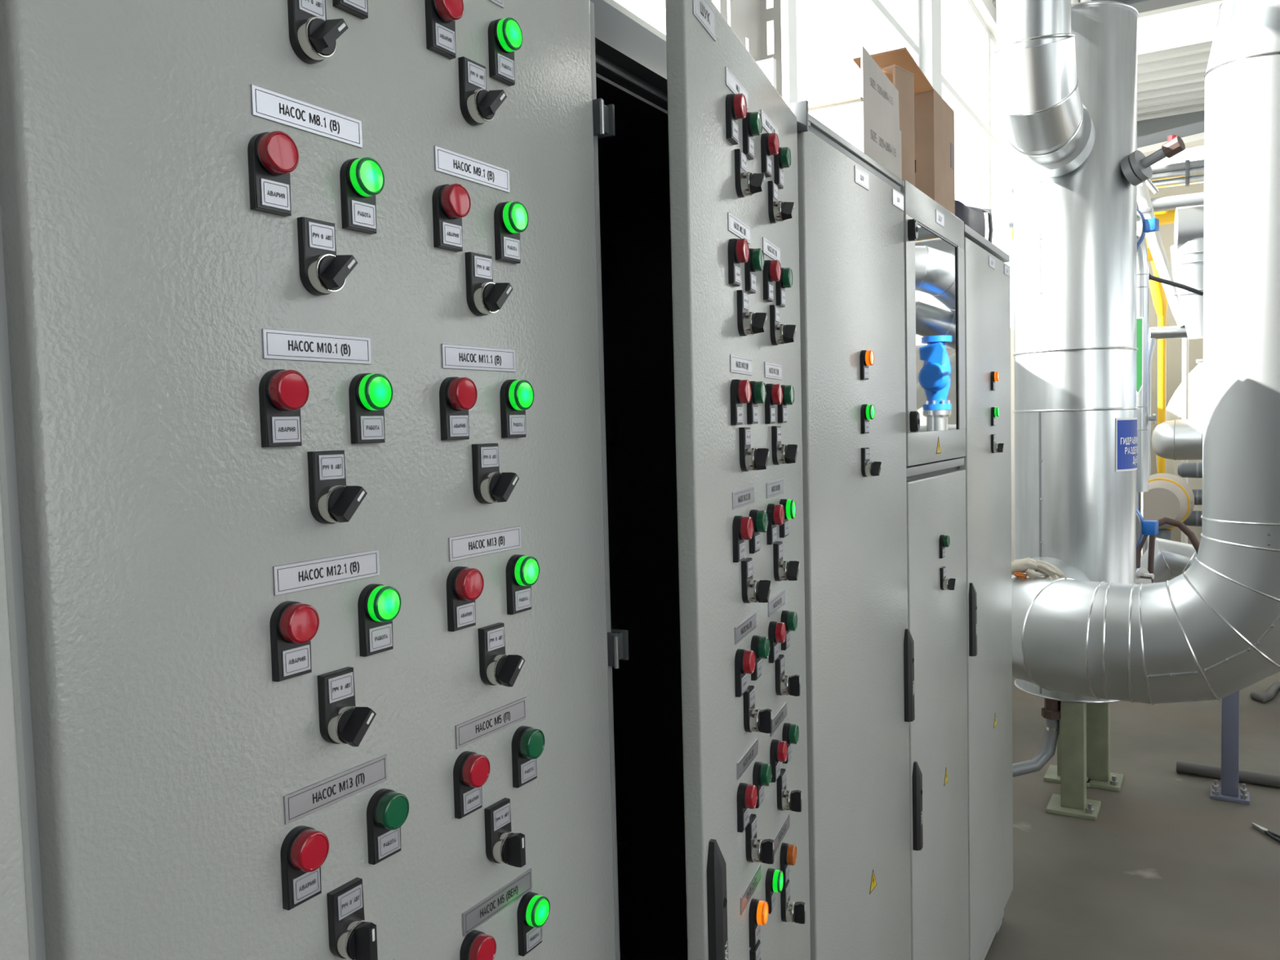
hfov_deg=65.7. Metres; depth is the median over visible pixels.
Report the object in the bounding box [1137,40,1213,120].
ceiling
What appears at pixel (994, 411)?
lamp
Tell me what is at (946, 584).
switch
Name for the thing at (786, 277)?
lamp
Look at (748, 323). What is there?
switch
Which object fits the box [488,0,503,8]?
nameplate
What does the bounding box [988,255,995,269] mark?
nameplate
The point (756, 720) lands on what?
switch
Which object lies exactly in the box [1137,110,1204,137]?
trim
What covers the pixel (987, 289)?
tall cabinet
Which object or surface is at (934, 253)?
tall cabinet
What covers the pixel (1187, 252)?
pipe
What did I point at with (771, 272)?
lamp
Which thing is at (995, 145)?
window
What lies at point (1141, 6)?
trim
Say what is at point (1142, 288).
riser pipe
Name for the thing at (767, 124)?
nameplate
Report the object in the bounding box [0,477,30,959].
tall cabinet
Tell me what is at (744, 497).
nameplate
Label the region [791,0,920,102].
window
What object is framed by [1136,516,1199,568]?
hose
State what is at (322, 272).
switch
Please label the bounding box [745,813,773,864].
switch
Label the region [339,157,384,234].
lamp
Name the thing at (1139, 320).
wall sign
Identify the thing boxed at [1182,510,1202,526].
pipe
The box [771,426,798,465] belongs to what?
switch
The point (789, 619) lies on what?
lamp
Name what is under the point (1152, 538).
hose
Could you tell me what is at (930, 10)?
wall
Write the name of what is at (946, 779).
warning sign
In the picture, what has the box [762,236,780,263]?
nameplate
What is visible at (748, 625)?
nameplate
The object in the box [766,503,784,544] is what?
lamp
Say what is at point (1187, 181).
pipe
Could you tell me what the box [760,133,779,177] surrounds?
lamp
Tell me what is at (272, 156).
lamp
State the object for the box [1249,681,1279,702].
hose
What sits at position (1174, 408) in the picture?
boiler
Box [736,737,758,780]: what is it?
nameplate
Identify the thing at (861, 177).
nameplate
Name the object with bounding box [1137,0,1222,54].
window
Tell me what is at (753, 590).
switch
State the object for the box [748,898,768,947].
lamp
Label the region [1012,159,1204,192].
pipe
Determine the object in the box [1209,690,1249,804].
support post
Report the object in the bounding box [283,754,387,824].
nameplate
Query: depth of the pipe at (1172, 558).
5.31 m
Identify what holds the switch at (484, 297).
attached to the tall cabinet at (148, 520)
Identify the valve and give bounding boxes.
[1120,134,1185,186]
[1136,508,1158,546]
[1136,567,1154,584]
[1137,208,1159,247]
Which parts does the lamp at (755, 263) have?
legend plate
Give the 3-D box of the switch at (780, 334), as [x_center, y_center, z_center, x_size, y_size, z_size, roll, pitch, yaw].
[0.202,-0.217,1.389,0.032,0.055,0.030,0,3,21]
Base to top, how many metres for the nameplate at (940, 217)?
0.030 m
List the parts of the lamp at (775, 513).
legend plate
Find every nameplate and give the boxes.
[250,84,362,148]
[262,328,371,364]
[272,549,379,595]
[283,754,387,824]
[434,145,510,192]
[441,343,515,372]
[448,525,521,561]
[455,697,526,749]
[462,868,532,936]
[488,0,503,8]
[692,0,715,41]
[725,66,748,109]
[727,212,750,244]
[729,354,752,375]
[732,486,754,510]
[734,611,756,644]
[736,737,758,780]
[740,862,761,915]
[760,109,778,137]
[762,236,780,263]
[764,361,782,379]
[766,478,783,498]
[768,590,785,617]
[769,702,786,736]
[773,812,789,854]
[854,165,868,190]
[892,188,903,210]
[935,209,944,227]
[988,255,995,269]
[1004,264,1009,276]
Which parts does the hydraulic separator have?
leg, plate, leg, plate, leg, plate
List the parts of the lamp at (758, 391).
legend plate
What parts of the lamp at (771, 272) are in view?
legend plate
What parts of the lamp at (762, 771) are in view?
legend plate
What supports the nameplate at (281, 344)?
attached to the tall cabinet at (148, 520)
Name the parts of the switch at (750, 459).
legend plate, knob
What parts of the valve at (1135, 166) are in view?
handle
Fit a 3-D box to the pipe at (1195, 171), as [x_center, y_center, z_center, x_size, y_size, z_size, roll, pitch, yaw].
[5.792,-2.425,6.995,6.000,0.080,0.080,0,4,31]
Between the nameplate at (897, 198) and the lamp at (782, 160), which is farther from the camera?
the nameplate at (897, 198)
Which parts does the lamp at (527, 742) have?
legend plate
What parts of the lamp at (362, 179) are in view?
legend plate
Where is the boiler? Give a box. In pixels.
[1155,359,1203,542]
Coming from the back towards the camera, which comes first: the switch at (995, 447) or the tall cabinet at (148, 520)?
the switch at (995, 447)
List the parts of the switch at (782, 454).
legend plate, knob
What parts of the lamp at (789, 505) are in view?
legend plate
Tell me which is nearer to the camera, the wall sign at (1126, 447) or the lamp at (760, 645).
the lamp at (760, 645)
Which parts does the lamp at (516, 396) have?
legend plate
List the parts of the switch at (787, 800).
legend plate, knob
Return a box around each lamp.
[247,130,298,217]
[258,368,309,447]
[269,600,319,681]
[280,825,328,911]
[332,0,368,19]
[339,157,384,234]
[348,373,392,444]
[357,583,400,657]
[366,788,408,865]
[424,0,463,59]
[431,183,471,252]
[439,377,477,439]
[446,566,484,631]
[453,751,489,818]
[459,929,496,959]
[488,17,523,86]
[493,200,528,263]
[499,379,533,438]
[506,554,539,614]
[511,725,545,787]
[516,891,550,956]
[725,93,746,145]
[728,238,749,286]
[729,378,751,425]
[732,515,753,562]
[734,648,755,697]
[737,782,757,832]
[742,111,762,159]
[744,248,764,293]
[746,381,766,424]
[748,509,768,553]
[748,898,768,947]
[750,635,769,680]
[752,761,772,808]
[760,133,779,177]
[762,259,781,302]
[764,383,782,423]
[765,867,783,914]
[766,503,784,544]
[768,621,786,663]
[769,739,787,782]
[773,146,791,189]
[775,267,792,307]
[777,384,794,422]
[779,498,795,537]
[779,842,796,885]
[780,610,797,650]
[782,722,799,764]
[859,350,874,379]
[860,404,875,433]
[938,534,950,558]
[990,371,999,390]
[991,406,999,426]
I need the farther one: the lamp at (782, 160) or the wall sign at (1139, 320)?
the wall sign at (1139, 320)
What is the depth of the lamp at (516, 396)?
0.93 m
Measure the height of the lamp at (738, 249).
0.055 m
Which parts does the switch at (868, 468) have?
legend plate, knob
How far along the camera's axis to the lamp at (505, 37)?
0.91 m
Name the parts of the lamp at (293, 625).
legend plate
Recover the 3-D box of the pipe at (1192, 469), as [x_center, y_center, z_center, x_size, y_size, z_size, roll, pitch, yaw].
[4.324,-0.029,6.694,1.220,0.186,0.112,0,4,31]
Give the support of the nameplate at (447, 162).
attached to the tall cabinet at (148, 520)
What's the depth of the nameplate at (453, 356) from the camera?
0.90 m
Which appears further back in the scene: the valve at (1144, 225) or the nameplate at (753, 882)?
the valve at (1144, 225)
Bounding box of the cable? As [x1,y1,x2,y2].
[1148,272,1203,295]
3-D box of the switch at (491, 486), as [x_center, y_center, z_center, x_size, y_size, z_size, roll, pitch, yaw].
[-0.130,-0.006,0.902,0.032,0.055,0.030,0,4,31]
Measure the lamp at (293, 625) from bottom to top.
0.055 m
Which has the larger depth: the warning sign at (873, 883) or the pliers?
the pliers
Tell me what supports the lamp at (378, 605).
attached to the tall cabinet at (148, 520)
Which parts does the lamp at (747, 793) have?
legend plate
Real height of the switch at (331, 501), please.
0.055 m
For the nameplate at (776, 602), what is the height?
0.021 m
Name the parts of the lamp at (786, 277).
legend plate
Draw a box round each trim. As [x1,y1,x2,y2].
[1008,191,1204,229]
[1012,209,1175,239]
[1078,0,1199,13]
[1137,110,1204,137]
[1137,120,1204,148]
[1137,132,1204,156]
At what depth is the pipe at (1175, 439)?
7.36 m
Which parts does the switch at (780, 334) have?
legend plate, knob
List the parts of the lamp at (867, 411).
legend plate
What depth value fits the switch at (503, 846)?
0.91 m
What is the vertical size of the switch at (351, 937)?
0.055 m
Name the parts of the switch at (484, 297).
legend plate, knob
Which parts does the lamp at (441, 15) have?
legend plate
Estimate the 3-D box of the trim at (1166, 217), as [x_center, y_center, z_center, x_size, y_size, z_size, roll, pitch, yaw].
[5.805,-2.096,7.022,6.000,0.090,0.120,0,4,31]
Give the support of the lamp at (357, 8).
attached to the tall cabinet at (148, 520)
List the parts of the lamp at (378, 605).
legend plate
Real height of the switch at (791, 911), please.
0.055 m
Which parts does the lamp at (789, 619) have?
legend plate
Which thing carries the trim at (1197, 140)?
attached to the wall
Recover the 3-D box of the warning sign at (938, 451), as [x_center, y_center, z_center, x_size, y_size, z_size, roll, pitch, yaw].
[0.710,-0.083,2.354,0.001,0.040,0.046,0,4,31]
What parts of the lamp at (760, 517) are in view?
legend plate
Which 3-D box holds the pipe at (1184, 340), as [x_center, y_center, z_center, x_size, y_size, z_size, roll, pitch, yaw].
[4.391,-0.421,8.198,0.257,3.008,0.060,0,4,31]
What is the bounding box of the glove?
[1011,557,1066,579]
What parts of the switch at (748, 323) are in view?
legend plate, knob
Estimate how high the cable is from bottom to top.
0.087 m
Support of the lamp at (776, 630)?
attached to the tall cabinet at (665, 191)
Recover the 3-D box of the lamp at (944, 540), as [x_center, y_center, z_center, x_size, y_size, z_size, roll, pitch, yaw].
[0.730,0.159,2.374,0.019,0.055,0.030,0,4,31]
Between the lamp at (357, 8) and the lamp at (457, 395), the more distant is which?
the lamp at (457, 395)
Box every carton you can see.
[808,45,902,179]
[853,47,955,215]
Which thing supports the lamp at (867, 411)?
attached to the tall cabinet at (860, 643)
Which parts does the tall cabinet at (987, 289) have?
handle, rail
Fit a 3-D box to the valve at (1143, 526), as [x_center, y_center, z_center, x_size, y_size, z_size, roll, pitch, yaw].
[2.185,0.253,4.727,0.341,0.286,0.690,2,4,44]
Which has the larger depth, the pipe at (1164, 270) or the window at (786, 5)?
the pipe at (1164, 270)
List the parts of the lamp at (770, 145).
legend plate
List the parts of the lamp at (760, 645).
legend plate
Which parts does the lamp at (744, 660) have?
legend plate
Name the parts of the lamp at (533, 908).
legend plate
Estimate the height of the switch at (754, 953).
0.055 m
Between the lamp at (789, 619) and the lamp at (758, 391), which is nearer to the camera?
the lamp at (758, 391)
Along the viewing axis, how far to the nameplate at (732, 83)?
1.20 m
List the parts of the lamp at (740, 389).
legend plate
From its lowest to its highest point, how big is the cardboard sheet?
0.243 m
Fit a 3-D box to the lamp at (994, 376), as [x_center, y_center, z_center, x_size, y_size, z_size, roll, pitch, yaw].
[1.032,-0.288,2.878,0.019,0.055,0.030,0,4,31]
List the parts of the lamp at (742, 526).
legend plate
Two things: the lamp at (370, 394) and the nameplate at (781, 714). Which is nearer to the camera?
the lamp at (370, 394)
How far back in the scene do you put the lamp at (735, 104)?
1.17 m
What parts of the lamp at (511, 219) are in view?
legend plate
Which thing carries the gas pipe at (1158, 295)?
on the floor
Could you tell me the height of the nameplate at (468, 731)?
0.021 m
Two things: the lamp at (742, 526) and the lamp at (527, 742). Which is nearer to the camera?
the lamp at (527, 742)
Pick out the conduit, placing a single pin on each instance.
(1072, 1)
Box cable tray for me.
[711,0,782,97]
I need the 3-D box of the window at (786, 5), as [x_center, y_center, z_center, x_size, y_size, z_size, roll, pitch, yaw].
[0.231,-2.129,3.682,0.060,2.370,1.620,0,4,31]
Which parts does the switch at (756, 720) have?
legend plate, knob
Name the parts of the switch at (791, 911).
legend plate, knob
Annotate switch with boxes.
[287,0,348,64]
[297,216,357,295]
[306,449,367,524]
[317,666,376,746]
[326,877,377,959]
[457,56,506,125]
[465,251,513,315]
[471,443,519,503]
[478,622,524,686]
[484,797,525,867]
[734,148,765,198]
[737,289,767,336]
[738,426,769,471]
[741,557,771,603]
[742,685,772,733]
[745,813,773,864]
[749,939,760,959]
[768,180,795,223]
[769,304,796,345]
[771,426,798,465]
[773,541,799,581]
[774,654,799,696]
[776,768,801,812]
[780,879,805,924]
[861,447,882,476]
[939,566,955,590]
[991,434,1004,453]
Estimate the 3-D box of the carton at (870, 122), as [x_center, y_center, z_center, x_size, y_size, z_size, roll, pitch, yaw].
[0.354,-0.726,2.053,0.305,0.198,0.258,0,4,31]
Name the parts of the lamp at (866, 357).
legend plate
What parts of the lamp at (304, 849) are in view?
legend plate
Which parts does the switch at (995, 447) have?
knob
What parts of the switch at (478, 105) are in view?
legend plate, knob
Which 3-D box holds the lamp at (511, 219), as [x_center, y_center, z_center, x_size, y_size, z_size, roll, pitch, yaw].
[-0.120,-0.234,0.930,0.019,0.055,0.030,0,4,31]
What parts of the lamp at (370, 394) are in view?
legend plate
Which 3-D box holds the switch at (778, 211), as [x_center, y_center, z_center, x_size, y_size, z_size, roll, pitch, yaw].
[0.198,-0.388,1.382,0.032,0.055,0.030,0,3,21]
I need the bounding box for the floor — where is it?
[984,577,1279,959]
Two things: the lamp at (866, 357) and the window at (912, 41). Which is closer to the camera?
the lamp at (866, 357)
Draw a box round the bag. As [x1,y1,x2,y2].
[955,200,993,242]
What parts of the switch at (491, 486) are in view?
legend plate, knob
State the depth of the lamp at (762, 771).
1.28 m
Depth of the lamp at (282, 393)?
0.70 m
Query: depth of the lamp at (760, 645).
1.27 m
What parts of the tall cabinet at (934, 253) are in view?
handle, door, rail, glass pane, door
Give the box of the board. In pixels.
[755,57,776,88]
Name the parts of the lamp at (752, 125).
legend plate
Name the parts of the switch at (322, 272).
legend plate, knob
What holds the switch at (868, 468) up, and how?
attached to the tall cabinet at (860, 643)
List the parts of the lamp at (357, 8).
legend plate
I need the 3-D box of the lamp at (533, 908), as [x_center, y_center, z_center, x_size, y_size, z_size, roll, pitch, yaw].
[-0.103,0.432,0.967,0.019,0.055,0.030,0,4,31]
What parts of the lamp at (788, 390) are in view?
legend plate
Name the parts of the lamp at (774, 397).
legend plate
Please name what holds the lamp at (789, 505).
attached to the tall cabinet at (665, 191)
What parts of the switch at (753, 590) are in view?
legend plate, knob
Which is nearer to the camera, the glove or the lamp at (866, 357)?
the lamp at (866, 357)
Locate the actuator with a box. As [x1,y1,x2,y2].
[1137,178,1158,194]
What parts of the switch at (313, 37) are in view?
legend plate, knob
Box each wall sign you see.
[1115,417,1137,471]
[1136,316,1142,395]
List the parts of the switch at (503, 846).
legend plate, knob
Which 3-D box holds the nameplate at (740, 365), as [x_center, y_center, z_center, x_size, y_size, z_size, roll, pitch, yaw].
[0.127,-0.143,1.233,0.002,0.021,0.102,0,3,21]
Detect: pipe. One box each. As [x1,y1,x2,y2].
[991,0,1095,177]
[1011,0,1279,705]
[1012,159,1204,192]
[1012,166,1204,199]
[1013,174,1204,206]
[1136,240,1155,557]
[1137,181,1184,327]
[1140,537,1196,582]
[1143,325,1187,553]
[1145,234,1167,473]
[1151,418,1202,460]
[1170,204,1204,339]
[1176,760,1279,787]
[1177,462,1202,478]
[1181,337,1188,543]
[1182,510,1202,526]
[1191,488,1202,505]
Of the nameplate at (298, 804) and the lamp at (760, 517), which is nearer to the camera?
the nameplate at (298, 804)
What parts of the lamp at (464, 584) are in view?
legend plate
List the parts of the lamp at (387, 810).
legend plate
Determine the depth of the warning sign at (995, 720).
2.96 m
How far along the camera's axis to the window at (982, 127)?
7.96 m
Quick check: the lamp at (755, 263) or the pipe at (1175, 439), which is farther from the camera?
the pipe at (1175, 439)
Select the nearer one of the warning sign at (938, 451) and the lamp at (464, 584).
the lamp at (464, 584)
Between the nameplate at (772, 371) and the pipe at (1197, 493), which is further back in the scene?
the pipe at (1197, 493)
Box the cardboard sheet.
[882,64,915,186]
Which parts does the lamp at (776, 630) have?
legend plate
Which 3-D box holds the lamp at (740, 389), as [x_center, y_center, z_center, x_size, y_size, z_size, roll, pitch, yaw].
[0.122,-0.094,1.197,0.019,0.055,0.030,0,3,21]
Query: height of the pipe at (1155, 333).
2.249 m
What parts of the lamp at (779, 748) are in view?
legend plate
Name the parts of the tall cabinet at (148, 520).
frame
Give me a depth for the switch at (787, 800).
1.41 m
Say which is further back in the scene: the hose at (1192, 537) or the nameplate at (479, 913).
the hose at (1192, 537)
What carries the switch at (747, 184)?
attached to the tall cabinet at (665, 191)
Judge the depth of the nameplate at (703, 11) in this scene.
1.09 m
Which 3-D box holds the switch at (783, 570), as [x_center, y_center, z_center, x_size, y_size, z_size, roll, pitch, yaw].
[0.208,0.116,1.403,0.032,0.055,0.030,0,3,21]
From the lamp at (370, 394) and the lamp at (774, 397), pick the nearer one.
the lamp at (370, 394)
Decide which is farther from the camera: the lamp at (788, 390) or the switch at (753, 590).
the lamp at (788, 390)
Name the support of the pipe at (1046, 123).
hanging from the ceiling at (1199, 2)
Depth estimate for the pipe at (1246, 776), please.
4.42 m
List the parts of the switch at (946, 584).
legend plate, knob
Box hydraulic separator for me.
[1012,0,1138,820]
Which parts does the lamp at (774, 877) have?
legend plate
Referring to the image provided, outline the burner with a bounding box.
[1143,473,1194,540]
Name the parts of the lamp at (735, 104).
legend plate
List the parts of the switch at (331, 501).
legend plate, knob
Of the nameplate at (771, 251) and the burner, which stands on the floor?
the burner
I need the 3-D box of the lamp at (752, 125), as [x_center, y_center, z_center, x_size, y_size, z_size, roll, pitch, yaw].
[0.143,-0.438,1.256,0.019,0.055,0.030,0,3,21]
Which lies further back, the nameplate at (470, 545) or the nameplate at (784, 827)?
the nameplate at (784, 827)
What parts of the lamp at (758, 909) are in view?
legend plate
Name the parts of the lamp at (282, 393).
legend plate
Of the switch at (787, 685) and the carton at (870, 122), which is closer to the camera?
the switch at (787, 685)
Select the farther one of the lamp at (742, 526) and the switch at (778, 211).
the switch at (778, 211)
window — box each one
[780,0,793,108]
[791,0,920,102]
[942,0,990,239]
[989,31,1013,330]
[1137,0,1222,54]
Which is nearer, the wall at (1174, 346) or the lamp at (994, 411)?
the lamp at (994, 411)
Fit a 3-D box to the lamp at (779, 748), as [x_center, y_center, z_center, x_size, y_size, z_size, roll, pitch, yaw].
[0.194,0.390,1.381,0.019,0.055,0.030,0,3,21]
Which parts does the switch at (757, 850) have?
legend plate, knob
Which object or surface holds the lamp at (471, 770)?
attached to the tall cabinet at (148, 520)
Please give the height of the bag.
0.126 m
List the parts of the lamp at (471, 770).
legend plate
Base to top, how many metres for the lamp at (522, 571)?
0.055 m
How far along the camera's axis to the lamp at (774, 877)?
1.34 m
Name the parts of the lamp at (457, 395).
legend plate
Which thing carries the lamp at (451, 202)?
attached to the tall cabinet at (148, 520)
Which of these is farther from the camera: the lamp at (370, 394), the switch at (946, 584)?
the switch at (946, 584)
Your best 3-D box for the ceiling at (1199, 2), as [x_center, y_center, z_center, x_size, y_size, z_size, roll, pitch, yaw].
[2.428,-3.455,1.288,6.400,0.190,13.500,0,4,31]
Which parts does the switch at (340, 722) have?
legend plate, knob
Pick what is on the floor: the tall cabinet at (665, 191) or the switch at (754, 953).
the tall cabinet at (665, 191)
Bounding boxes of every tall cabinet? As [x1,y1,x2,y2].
[0,0,616,959]
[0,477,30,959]
[589,0,810,959]
[790,100,915,959]
[899,179,968,959]
[958,223,1013,959]
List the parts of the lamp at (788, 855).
legend plate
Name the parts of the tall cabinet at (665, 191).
frame, handle, door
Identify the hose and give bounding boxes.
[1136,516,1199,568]
[1147,534,1155,582]
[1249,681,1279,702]
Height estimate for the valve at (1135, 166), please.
0.162 m
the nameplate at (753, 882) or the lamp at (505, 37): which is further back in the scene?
the nameplate at (753, 882)
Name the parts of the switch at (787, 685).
legend plate, knob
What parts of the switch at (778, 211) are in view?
legend plate, knob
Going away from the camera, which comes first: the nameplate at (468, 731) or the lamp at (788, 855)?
the nameplate at (468, 731)
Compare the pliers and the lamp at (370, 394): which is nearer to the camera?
the lamp at (370, 394)
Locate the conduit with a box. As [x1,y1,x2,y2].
[1071,0,1079,4]
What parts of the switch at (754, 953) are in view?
legend plate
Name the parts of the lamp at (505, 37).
legend plate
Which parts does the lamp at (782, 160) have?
legend plate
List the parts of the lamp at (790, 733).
legend plate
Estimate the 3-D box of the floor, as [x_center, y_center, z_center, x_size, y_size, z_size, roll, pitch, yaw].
[3.503,1.432,3.267,6.500,0.100,17.400,0,4,31]
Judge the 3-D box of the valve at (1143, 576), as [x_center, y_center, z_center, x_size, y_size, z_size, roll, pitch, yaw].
[2.149,0.507,4.496,0.416,0.210,0.290,-4,4,-39]
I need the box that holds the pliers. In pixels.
[1251,822,1279,843]
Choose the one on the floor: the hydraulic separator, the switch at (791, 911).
the hydraulic separator
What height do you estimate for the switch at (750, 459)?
0.055 m
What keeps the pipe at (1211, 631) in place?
attached to the hydraulic separator
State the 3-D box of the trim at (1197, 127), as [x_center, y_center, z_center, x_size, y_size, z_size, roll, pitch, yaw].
[6.871,-3.570,8.808,6.000,0.740,0.150,0,4,31]
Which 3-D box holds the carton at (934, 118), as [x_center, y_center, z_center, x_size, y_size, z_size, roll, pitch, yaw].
[0.569,-0.796,2.377,0.265,0.284,0.440,0,4,31]
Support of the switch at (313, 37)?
attached to the tall cabinet at (148, 520)
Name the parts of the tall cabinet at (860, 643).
handle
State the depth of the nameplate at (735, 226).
1.22 m
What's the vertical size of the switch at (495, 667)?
0.055 m
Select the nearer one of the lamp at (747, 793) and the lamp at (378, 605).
the lamp at (378, 605)
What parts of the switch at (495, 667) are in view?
legend plate, knob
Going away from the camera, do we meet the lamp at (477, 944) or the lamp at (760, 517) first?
the lamp at (477, 944)
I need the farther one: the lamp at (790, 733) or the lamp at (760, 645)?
the lamp at (790, 733)
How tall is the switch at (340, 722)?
0.055 m
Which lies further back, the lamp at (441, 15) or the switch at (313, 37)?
the lamp at (441, 15)
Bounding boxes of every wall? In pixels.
[899,0,1014,562]
[1143,182,1204,544]
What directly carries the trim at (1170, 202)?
attached to the wall
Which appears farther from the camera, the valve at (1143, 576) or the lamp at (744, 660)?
the valve at (1143, 576)
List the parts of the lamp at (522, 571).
legend plate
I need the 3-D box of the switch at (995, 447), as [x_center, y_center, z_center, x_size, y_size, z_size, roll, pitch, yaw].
[1.042,-0.106,2.885,0.032,0.055,0.030,0,4,31]
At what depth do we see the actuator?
5.57 m
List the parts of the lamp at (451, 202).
legend plate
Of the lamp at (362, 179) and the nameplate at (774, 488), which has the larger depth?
the nameplate at (774, 488)
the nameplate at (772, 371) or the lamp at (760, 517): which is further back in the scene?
the nameplate at (772, 371)
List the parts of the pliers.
handle, handle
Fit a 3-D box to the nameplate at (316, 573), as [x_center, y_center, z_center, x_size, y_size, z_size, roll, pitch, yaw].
[-0.236,0.069,0.754,0.002,0.021,0.102,0,4,31]
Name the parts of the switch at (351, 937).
legend plate, knob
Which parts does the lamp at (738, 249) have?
legend plate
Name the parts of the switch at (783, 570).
legend plate, knob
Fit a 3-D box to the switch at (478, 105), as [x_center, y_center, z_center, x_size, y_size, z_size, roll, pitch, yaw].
[-0.139,-0.347,0.883,0.032,0.055,0.030,0,4,31]
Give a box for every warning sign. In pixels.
[869,869,876,894]
[936,437,941,453]
[943,768,948,786]
[993,714,996,728]
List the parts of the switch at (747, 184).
legend plate, knob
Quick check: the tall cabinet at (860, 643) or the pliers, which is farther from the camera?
the pliers
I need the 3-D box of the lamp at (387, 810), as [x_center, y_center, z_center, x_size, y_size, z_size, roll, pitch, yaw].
[-0.202,0.278,0.798,0.019,0.055,0.030,0,4,31]
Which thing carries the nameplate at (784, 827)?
attached to the tall cabinet at (665, 191)
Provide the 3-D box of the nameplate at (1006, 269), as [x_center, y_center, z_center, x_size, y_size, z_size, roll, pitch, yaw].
[1.138,-0.649,3.070,0.002,0.029,0.083,0,4,31]
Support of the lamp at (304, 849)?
attached to the tall cabinet at (148, 520)
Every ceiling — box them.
[992,0,1223,17]
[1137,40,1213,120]
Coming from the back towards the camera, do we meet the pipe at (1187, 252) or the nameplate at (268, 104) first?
the pipe at (1187, 252)
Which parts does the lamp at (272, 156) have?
legend plate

